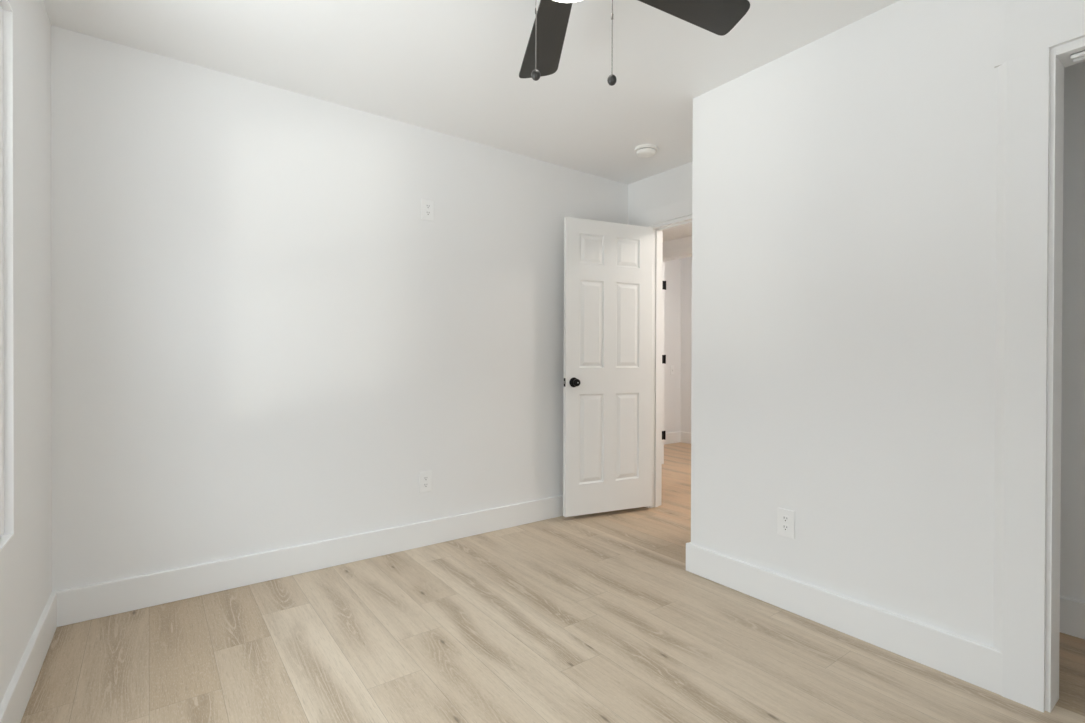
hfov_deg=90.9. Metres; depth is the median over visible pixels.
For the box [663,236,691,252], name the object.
wall
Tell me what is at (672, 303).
wall
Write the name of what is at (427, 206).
wall outlet
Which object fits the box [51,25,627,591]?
wall
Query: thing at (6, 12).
window
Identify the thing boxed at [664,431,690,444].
baseboard
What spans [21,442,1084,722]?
floor
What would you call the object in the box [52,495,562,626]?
baseboard
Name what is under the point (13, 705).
baseboard
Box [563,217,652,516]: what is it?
door
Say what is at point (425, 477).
wall outlet
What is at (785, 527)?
receptacle
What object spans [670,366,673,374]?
light switch
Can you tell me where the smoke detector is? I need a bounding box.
[635,144,656,157]
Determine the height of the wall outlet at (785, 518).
0.122 m
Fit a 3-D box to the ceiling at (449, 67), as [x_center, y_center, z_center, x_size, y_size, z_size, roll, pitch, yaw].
[0.413,-1.390,1.644,3.557,0.080,3.953,0,0,-36]
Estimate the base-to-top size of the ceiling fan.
0.593 m
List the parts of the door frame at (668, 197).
hall casing, head casing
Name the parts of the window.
frame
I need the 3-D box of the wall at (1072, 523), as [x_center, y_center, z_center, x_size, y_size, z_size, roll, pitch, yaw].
[1.264,-0.136,3.391,0.115,2.440,5.460,0,0,-36]
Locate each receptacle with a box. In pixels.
[782,515,788,521]
[782,524,788,530]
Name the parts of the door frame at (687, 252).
head casing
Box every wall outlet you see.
[419,470,431,492]
[421,198,433,220]
[777,507,794,538]
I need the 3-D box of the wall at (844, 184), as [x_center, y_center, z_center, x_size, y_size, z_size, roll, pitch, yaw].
[1.804,-0.127,1.960,0.714,2.440,2.516,0,0,-36]
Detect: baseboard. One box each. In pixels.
[0,593,56,722]
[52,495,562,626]
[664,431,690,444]
[686,542,1084,695]
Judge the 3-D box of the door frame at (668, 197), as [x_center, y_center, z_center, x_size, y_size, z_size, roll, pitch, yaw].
[1.091,-0.123,3.625,0.143,2.410,1.008,0,0,-36]
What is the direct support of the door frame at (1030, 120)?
attached to the wall at (844, 184)
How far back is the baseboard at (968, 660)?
2.11 m
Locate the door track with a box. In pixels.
[1071,50,1084,62]
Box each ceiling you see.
[43,0,899,184]
[663,224,691,241]
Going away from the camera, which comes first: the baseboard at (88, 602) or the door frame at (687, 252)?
the baseboard at (88, 602)
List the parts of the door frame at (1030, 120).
casing, head casing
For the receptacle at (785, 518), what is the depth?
2.34 m
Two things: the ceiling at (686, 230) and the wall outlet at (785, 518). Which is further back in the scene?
the ceiling at (686, 230)
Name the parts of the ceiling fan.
pull knob, pull chain, fan blade, light globe, pull chain, pull knob, fan blade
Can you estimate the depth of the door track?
1.64 m
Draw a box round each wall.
[0,0,51,703]
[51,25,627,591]
[628,61,1084,601]
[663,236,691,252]
[664,259,680,432]
[680,257,691,432]
[691,0,1084,646]
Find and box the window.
[0,0,13,551]
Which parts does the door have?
knob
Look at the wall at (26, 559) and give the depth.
1.81 m
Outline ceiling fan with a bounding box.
[519,0,749,85]
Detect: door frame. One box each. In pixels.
[641,166,691,507]
[662,247,691,463]
[993,0,1084,712]
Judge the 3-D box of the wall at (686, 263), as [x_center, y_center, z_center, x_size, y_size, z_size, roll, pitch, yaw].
[2.967,-0.143,5.597,0.120,2.440,3.690,0,0,-36]
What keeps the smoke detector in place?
attached to the ceiling at (449, 67)

